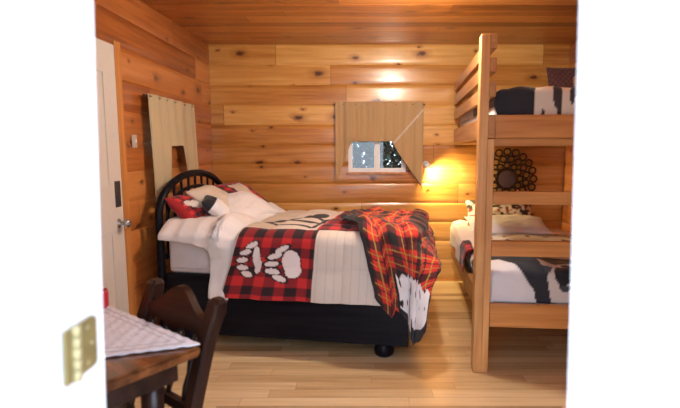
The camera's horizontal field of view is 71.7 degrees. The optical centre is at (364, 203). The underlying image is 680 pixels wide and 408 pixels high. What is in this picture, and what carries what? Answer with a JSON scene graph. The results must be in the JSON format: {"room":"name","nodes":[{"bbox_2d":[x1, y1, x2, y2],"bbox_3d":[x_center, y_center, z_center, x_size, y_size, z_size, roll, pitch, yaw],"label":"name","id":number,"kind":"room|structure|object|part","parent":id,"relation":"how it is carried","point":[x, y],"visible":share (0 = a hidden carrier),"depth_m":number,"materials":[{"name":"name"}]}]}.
{"room":"cabin bedroom","nodes":[
{"label":"cabin bedroom","id":0,"kind":"room"},
{"bbox_2d":[93,0,212,325],"bbox_3d":[-1.562,-0.147,2.655,0.097,2.350,4.070,0,6,0],"label":"wall","id":1,"kind":"structure","parent":0,"point":[160,57],"depth_m":3.28,"materials":[{"name":"brown wood"}]},
{"bbox_2d":[94,37,131,312],"bbox_3d":[-1.507,0.061,2.511,0.126,1.947,0.854,0,6,0],"label":"door","id":2,"kind":"structure","parent":1,"relation":"in","point":[112,222],"depth_m":2.79,"materials":[{"name":"wood"}]},
{"bbox_3d":[-1.512,-0.401,2.458,0.013,0.700,0.595,0,6,0],"label":"panel moulding","id":3,"kind":"part","parent":2,"relation":"part of","materials":[{"name":"white wood"}]},
{"bbox_3d":[-1.512,0.518,2.563,0.013,0.650,0.595,0,6,0],"label":"panel moulding","id":4,"kind":"part","parent":2,"relation":"part of","materials":[{"name":"white wood"}]},
{"bbox_3d":[-1.513,-0.061,2.873,0.010,0.160,0.063,0,6,0],"label":"lock plate","id":5,"kind":"part","parent":2,"relation":"part of","materials":[{"name":"metal"}]},
{"bbox_3d":[-1.483,0.118,2.892,0.078,0.060,0.060,0,6,0],"label":"knob","id":6,"kind":"part","parent":2,"relation":"part of","materials":[{"name":"metal"}]},
{"bbox_2d":[112,40,135,315],"bbox_3d":[-1.559,-0.001,2.971,0.102,1.990,0.075,0,6,0],"label":"trim","id":7,"kind":"structure","parent":1,"relation":"attached to","point":[117,52],"depth_m":2.95,"materials":[{"name":"brown wood"}]},
{"bbox_2d":[131,135,136,147],"bbox_3d":[-1.503,-0.410,3.073,0.016,0.084,0.066,0,6,0],"label":"light switch","id":8,"kind":"object","parent":1,"relation":"attached to","point":[133,137],"visible":1,"depth_m":3.07,"materials":[{"name":"plastic"}]},
{"bbox_2d":[142,93,198,201],"bbox_3d":[-1.455,-0.420,3.636,0.053,0.758,0.940,0,6,0],"label":"window curtain","id":9,"kind":"object","parent":1,"relation":"attached to","point":[172,122],"visible":0.92,"depth_m":3.46,"materials":[{"name":"fabric"}]},
{"bbox_2d":[135,281,568,407],"bbox_3d":[0.235,1.055,2.843,3.690,0.080,4.170,0,6,0],"label":"floor","id":10,"kind":"structure","parent":0,"point":[528,367],"depth_m":2.85,"materials":[{"name":"brown wood"}]},
{"bbox_2d":[104,346,199,407],"bbox_3d":[-0.936,0.794,1.472,0.740,0.748,0.500,5,8,37],"label":"dining table","id":11,"kind":"object","parent":10,"relation":"on","point":[129,377],"visible":0.32,"depth_m":1.32,"materials":[{"name":"brown wood"}]},
{"bbox_2d":[102,288,108,308],"bbox_3d":[-0.975,0.344,1.725,0.060,0.072,0.060,0,6,0],"label":"candle","id":12,"kind":"object","parent":11,"relation":"on","point":[105,297],"visible":0.38,"depth_m":1.72,"materials":[{"name":"wax"}]},
{"bbox_2d":[103,306,199,356],"bbox_3d":[-0.731,0.408,1.504,0.478,0.009,0.526,0,6,0],"label":"tablecloth","id":13,"kind":"object","parent":11,"relation":"on","point":[125,333],"visible":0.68,"depth_m":1.46,"materials":[{"name":"fabric"}]},
{"bbox_3d":[-0.633,0.843,1.431,0.068,0.660,0.068,5,8,37],"label":"leg","id":14,"kind":"part","parent":11,"relation":"part of","materials":[{"name":"brown wood"}]},
{"bbox_2d":[114,278,226,407],"bbox_3d":[-0.796,0.737,1.484,0.480,0.860,0.584,5,8,37],"label":"dining chair","id":15,"kind":"object","parent":10,"relation":"on","point":[178,307],"visible":0.57,"depth_m":1.54,"materials":[{"name":"brown wood"}]},
{"bbox_3d":[-0.851,0.738,1.410,0.480,0.031,0.400,5,8,37],"label":"seat","id":16,"kind":"part","parent":15,"relation":"part of","materials":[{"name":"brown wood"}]},
{"bbox_3d":[-0.827,0.710,1.758,0.062,0.851,0.182,5,8,37],"label":"post","id":17,"kind":"part","parent":15,"relation":"part of","materials":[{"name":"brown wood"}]},
{"bbox_3d":[-0.699,0.643,1.603,0.340,0.039,0.024,5,8,37],"label":"rail","id":18,"kind":"part","parent":15,"relation":"part of","materials":[{"name":"brown wood"}]},
{"bbox_3d":[-0.650,0.357,1.636,0.340,0.140,0.067,5,8,37],"label":"crest rail","id":19,"kind":"part","parent":15,"relation":"part of","materials":[{"name":"brown wood"}]},
{"bbox_3d":[-0.523,0.736,1.530,0.062,0.851,0.182,5,8,37],"label":"post","id":20,"kind":"part","parent":15,"relation":"part of","materials":[{"name":"brown wood"}]},
{"bbox_2d":[155,169,409,357],"bbox_3d":[-0.492,0.338,3.547,1.706,1.186,1.032,1,7,9],"label":"bed","id":21,"kind":"object","parent":10,"relation":"on","point":[295,320],"visible":0.46,"depth_m":3.10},
{"bbox_3d":[-1.309,0.316,3.675,0.040,0.038,0.940,1,7,9],"label":"rail","id":22,"kind":"part","parent":21,"relation":"part of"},
{"bbox_3d":[-1.309,0.323,3.676,0.052,1.186,1.032,1,7,9],"label":"headboard","id":23,"kind":"part","parent":21,"relation":"part of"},
{"bbox_2d":[169,241,209,273],"bbox_3d":[-0.464,0.304,3.539,1.644,0.265,0.966,1,7,9],"label":"mattress","id":24,"kind":"object","parent":21,"relation":"on","point":[184,257],"visible":0.16,"depth_m":3.18,"materials":[{"name":"white fabric"}]},
{"bbox_2d":[158,202,285,299],"bbox_3d":[-0.987,0.291,3.626,0.552,0.550,1.222,1,7,9],"label":"sheet","id":25,"kind":"object","parent":24,"relation":"on","point":[217,235],"visible":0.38,"depth_m":3.07,"materials":[{"name":"fabric"}]},
{"bbox_2d":[164,194,210,218],"bbox_3d":[-1.239,0.037,3.352,0.219,0.210,0.363,1,7,7],"label":"pillow","id":26,"kind":"object","parent":25,"relation":"on","point":[185,206],"visible":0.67,"depth_m":3.22,"materials":[{"name":"fabric"}]},
{"bbox_2d":[185,185,229,207],"bbox_3d":[-1.138,-0.028,3.558,0.272,0.223,0.427,0,7,2],"label":"pillow","id":27,"kind":"object","parent":25,"relation":"on","point":[198,194],"visible":0.5,"depth_m":3.44,"materials":[{"name":"fabric"}]},
{"bbox_2d":[201,195,229,215],"bbox_3d":[-1.057,0.026,3.342,0.183,0.172,0.204,-2,7,-14],"label":"throw pillow","id":28,"kind":"object","parent":25,"relation":"on","point":[214,206],"visible":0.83,"depth_m":3.27,"materials":[{"name":"fabric"}]},
{"bbox_2d":[212,182,268,202],"bbox_3d":[-1.039,-0.051,3.866,0.348,0.236,0.507,3,7,21],"label":"pillow","id":29,"kind":"object","parent":25,"relation":"on","point":[233,187],"visible":0.31,"depth_m":3.88,"materials":[{"name":"fabric"}]},
{"bbox_2d":[228,191,278,216],"bbox_3d":[-0.950,0.024,3.671,0.349,0.228,0.490,3,7,24],"label":"pillow","id":30,"kind":"object","parent":25,"relation":"on","point":[245,202],"visible":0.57,"depth_m":3.60,"materials":[{"name":"fabric"}]},
{"bbox_2d":[222,209,421,305],"bbox_3d":[-0.208,0.338,3.499,1.328,0.484,1.156,1,7,9],"label":"comforter","id":31,"kind":"object","parent":24,"relation":"on","point":[314,256],"visible":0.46,"depth_m":2.99,"materials":[{"name":"fabric"}]},
{"bbox_2d":[340,206,441,345],"bbox_3d":[0.165,0.413,3.273,0.680,0.758,1.114,1,7,5],"label":"throw blanket","id":32,"kind":"object","parent":31,"relation":"on","point":[403,271],"visible":0.99,"depth_m":2.85,"materials":[{"name":"fabric"}]},
{"bbox_3d":[-0.538,0.690,3.114,1.650,0.415,0.035,1,7,9],"label":"rail","id":33,"kind":"part","parent":21,"relation":"part of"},
{"bbox_2d":[451,34,576,372],"bbox_3d":[1.302,-0.069,3.627,1.150,1.975,1.925,1,7,5],"label":"bunk bed","id":34,"kind":"object","parent":10,"relation":"on","point":[488,131],"visible":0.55,"depth_m":2.73,"materials":[{"name":"brown wood"}]},
{"bbox_3d":[0.803,0.550,3.785,0.038,0.140,1.835,1,7,5],"label":"rail","id":35,"kind":"part","parent":34,"relation":"part of","materials":[{"name":"brown wood"}]},
{"bbox_3d":[0.799,-0.548,3.614,0.038,0.130,1.925,1,7,5],"label":"rail","id":36,"kind":"part","parent":34,"relation":"part of","materials":[{"name":"brown wood"}]},
{"bbox_3d":[0.798,-0.754,3.591,0.036,0.085,1.925,1,7,5],"label":"guard rail","id":37,"kind":"part","parent":34,"relation":"part of","materials":[{"name":"brown wood"}]},
{"bbox_3d":[0.798,-0.885,3.576,0.036,0.080,1.925,1,7,5],"label":"guard rail","id":38,"kind":"part","parent":34,"relation":"part of","materials":[{"name":"brown wood"}]},
{"bbox_3d":[0.798,-1.014,3.561,0.036,0.078,1.925,1,7,5],"label":"guard rail","id":39,"kind":"part","parent":34,"relation":"part of","materials":[{"name":"brown wood"}]},
{"bbox_2d":[460,107,496,126],"bbox_3d":[1.304,-0.634,3.587,0.950,0.173,1.775,1,7,5],"label":"mattress","id":40,"kind":"object","parent":34,"relation":"on","point":[492,111],"visible":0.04,"depth_m":3.53,"materials":[{"name":"white fabric"}]},
{"bbox_2d":[459,86,575,123],"bbox_3d":[1.292,-0.670,3.518,0.957,0.216,1.758,1,7,5],"label":"comforter","id":41,"kind":"object","parent":40,"relation":"on","point":[521,100],"visible":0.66,"depth_m":2.67,"materials":[{"name":"fabric"}]},
{"bbox_2d":[546,67,576,87],"bbox_3d":[1.828,-1.041,4.235,0.360,0.400,0.192,1,7,5],"label":"pillow","id":42,"kind":"object","parent":41,"relation":"on","point":[560,77],"visible":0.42,"depth_m":4.21,"materials":[{"name":"fabric"}]},
{"bbox_3d":[0.677,0.030,2.761,0.052,1.975,0.085,1,7,5],"label":"post","id":43,"kind":"part","parent":34,"relation":"part of","materials":[{"name":"brown wood"}]},
{"bbox_3d":[0.723,0.318,2.793,0.038,1.395,0.082,1,7,5],"label":"support post","id":44,"kind":"part","parent":34,"relation":"part of","materials":[{"name":"brown wood"}]},
{"bbox_2d":[464,254,569,304],"bbox_3d":[1.304,0.472,3.713,0.950,0.178,1.775,1,7,5],"label":"mattress","id":45,"kind":"object","parent":34,"relation":"on","point":[467,259],"visible":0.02,"depth_m":3.56,"materials":[{"name":"white fabric"}]},
{"bbox_2d":[466,229,571,303],"bbox_3d":[1.251,0.377,3.607,1.018,0.272,1.665,1,7,5],"label":"comforter","id":46,"kind":"object","parent":45,"relation":"on","point":[512,278],"visible":0.23,"depth_m":2.82,"materials":[{"name":"fabric"}]},
{"bbox_2d":[450,220,473,271],"bbox_3d":[0.856,0.328,3.969,0.205,0.229,1.121,1,7,5],"label":"sheet","id":47,"kind":"object","parent":46,"relation":"on","point":[461,237],"visible":0.81,"depth_m":3.86,"materials":[{"name":"fabric"}]},
{"bbox_2d":[465,200,531,225],"bbox_3d":[1.259,0.098,4.394,0.625,0.244,0.286,1,7,6],"label":"pillow","id":48,"kind":"object","parent":46,"relation":"on","point":[498,209],"visible":0.37,"depth_m":4.37,"materials":[{"name":"fabric"}]},
{"bbox_2d":[465,214,553,234],"bbox_3d":[1.258,0.184,4.162,0.700,0.163,0.350,0,7,3],"label":"pillow","id":49,"kind":"object","parent":46,"relation":"on","point":[501,224],"visible":0.72,"depth_m":4.05,"materials":[{"name":"fabric"}]},
{"bbox_3d":[1.805,-1.004,3.477,0.036,0.078,1.925,1,7,5],"label":"guard rail","id":50,"kind":"part","parent":34,"relation":"part of","materials":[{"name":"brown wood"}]},
{"bbox_2d":[143,0,578,44],"bbox_3d":[0.235,-1.369,2.567,3.690,0.100,4.170,0,6,0],"label":"ceiling","id":51,"kind":"structure","parent":0,"point":[214,22],"depth_m":3.74,"materials":[{"name":"brown wood"}]},
{"bbox_2d":[208,45,569,280],"bbox_3d":[0.235,-0.383,4.729,3.690,2.350,0.097,0,6,0],"label":"wall","id":52,"kind":"structure","parent":0,"point":[273,109],"depth_m":4.63,"materials":[{"name":"brown wood"}]},
{"bbox_2d":[348,141,405,171],"bbox_3d":[0.120,-0.632,4.684,0.570,0.625,0.070,0,6,0],"label":"window","id":53,"kind":"structure","parent":52,"relation":"in","point":[376,168],"depth_m":4.68,"materials":[{"name":"plastic"}]},
{"bbox_3d":[-0.017,-0.631,4.679,0.232,0.561,0.030,0,6,0],"label":"sash","id":54,"kind":"part","parent":53,"relation":"part of","materials":[{"name":"glass"}]},
{"bbox_3d":[0.257,-0.631,4.679,0.232,0.561,0.030,0,6,0],"label":"sash","id":55,"kind":"part","parent":53,"relation":"part of","materials":[{"name":"glass"}]},
{"bbox_2d":[346,172,407,174],"bbox_3d":[0.120,-0.305,4.673,0.610,0.022,0.034,0,6,0],"label":"trim","id":56,"kind":"structure","parent":52,"relation":"attached to","point":[347,173],"depth_m":4.66,"materials":[{"name":"brown wood"}]},
{"bbox_2d":[333,102,424,188],"bbox_3d":[0.138,-0.571,4.594,0.895,0.846,0.077,0,6,0],"label":"window curtain","id":57,"kind":"object","parent":52,"relation":"attached to","point":[400,123],"visible":1,"depth_m":4.58,"materials":[{"name":"fabric"}]},
{"bbox_2d":[423,161,430,167],"bbox_3d":[0.611,-0.392,4.615,0.067,0.063,0.116,0,6,0],"label":"wall lamp","id":58,"kind":"object","parent":52,"relation":"attached to","point":[426,164],"visible":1,"depth_m":4.57,"materials":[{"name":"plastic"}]},
{"bbox_2d":[475,148,537,190],"bbox_3d":[1.400,-0.248,4.653,0.616,0.612,0.021,0,6,0],"label":"sunburst mirror","id":59,"kind":"object","parent":52,"relation":"attached to","point":[505,178],"visible":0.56,"depth_m":4.64,"materials":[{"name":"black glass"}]},
{"bbox_2d":[498,170,514,187],"bbox_3d":[1.400,-0.248,4.654,0.180,0.180,0.016,0,6,0],"label":"mirror glass","id":60,"kind":"object","parent":59,"relation":"attached to","point":[506,178],"depth_m":4.65,"materials":[{"name":"grey"}]},
{"bbox_2d":[561,41,577,234],"bbox_3d":[2.031,-0.147,2.655,0.097,2.350,4.070,0,6,0],"label":"wall","id":61,"kind":"structure","parent":0,"point":[567,210],"depth_m":4.56,"materials":[{"name":"brown wood"}]},
{"bbox_2d":[659,127,679,407],"bbox_3d":[0.235,0.026,0.698,3.690,2.450,0.140,0,6,0],"label":"wall","id":62,"kind":"structure","parent":0,"point":[669,396],"depth_m":0.64,"materials":[{"name":"white paint"}]},
{"bbox_2d":[0,0,105,407],"bbox_3d":[-0.454,0.221,0.715,0.092,2.060,0.160,0,6,0],"label":"trim","id":63,"kind":"structure","parent":62,"relation":"attached to","point":[51,271],"depth_m":0.64,"materials":[{"name":"white paint"}]},
{"bbox_2d":[62,315,97,386],"bbox_3d":[-0.432,0.223,0.723,0.015,0.085,0.080,2,6,0],"label":"door hinge","id":64,"kind":"object","parent":63,"relation":"attached to","point":[80,345],"visible":1,"depth_m":0.70,"materials":[{"name":"gold metal"}]},
{"bbox_3d":[-0.436,0.226,0.693,0.004,0.084,0.019,2,6,0],"label":"plate","id":65,"kind":"part","parent":64,"relation":"part of","materials":[{"name":"gold metal"}]},
{"bbox_3d":[-0.436,0.221,0.735,0.004,0.084,0.056,2,6,0],"label":"plate","id":66,"kind":"part","parent":64,"relation":"part of","materials":[{"name":"gold metal"}]},
{"bbox_2d":[567,0,679,407],"bbox_3d":[0.362,0.221,0.715,0.076,2.060,0.160,0,6,0],"label":"trim","id":67,"kind":"structure","parent":62,"relation":"attached to","point":[627,121],"depth_m":0.63,"materials":[{"name":"white paint"}]},
{"label":"outside","id":68,"kind":"structure","parent":0,"visible":0},
{"bbox_3d":[0.000,1.467,1.174,24.000,0.180,26.000,0,6,0],"label":"ground","id":69,"kind":"structure","parent":68,"visible":0},
{"bbox_2d":[352,141,400,167],"bbox_3d":[0.202,-0.678,5.964,3.717,3.112,1.094,0,6,0],"label":"hedge","id":70,"kind":"object","parent":69,"relation":"on","point":[387,152],"visible":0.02,"depth_m":5.72,"materials":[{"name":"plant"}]}
]}

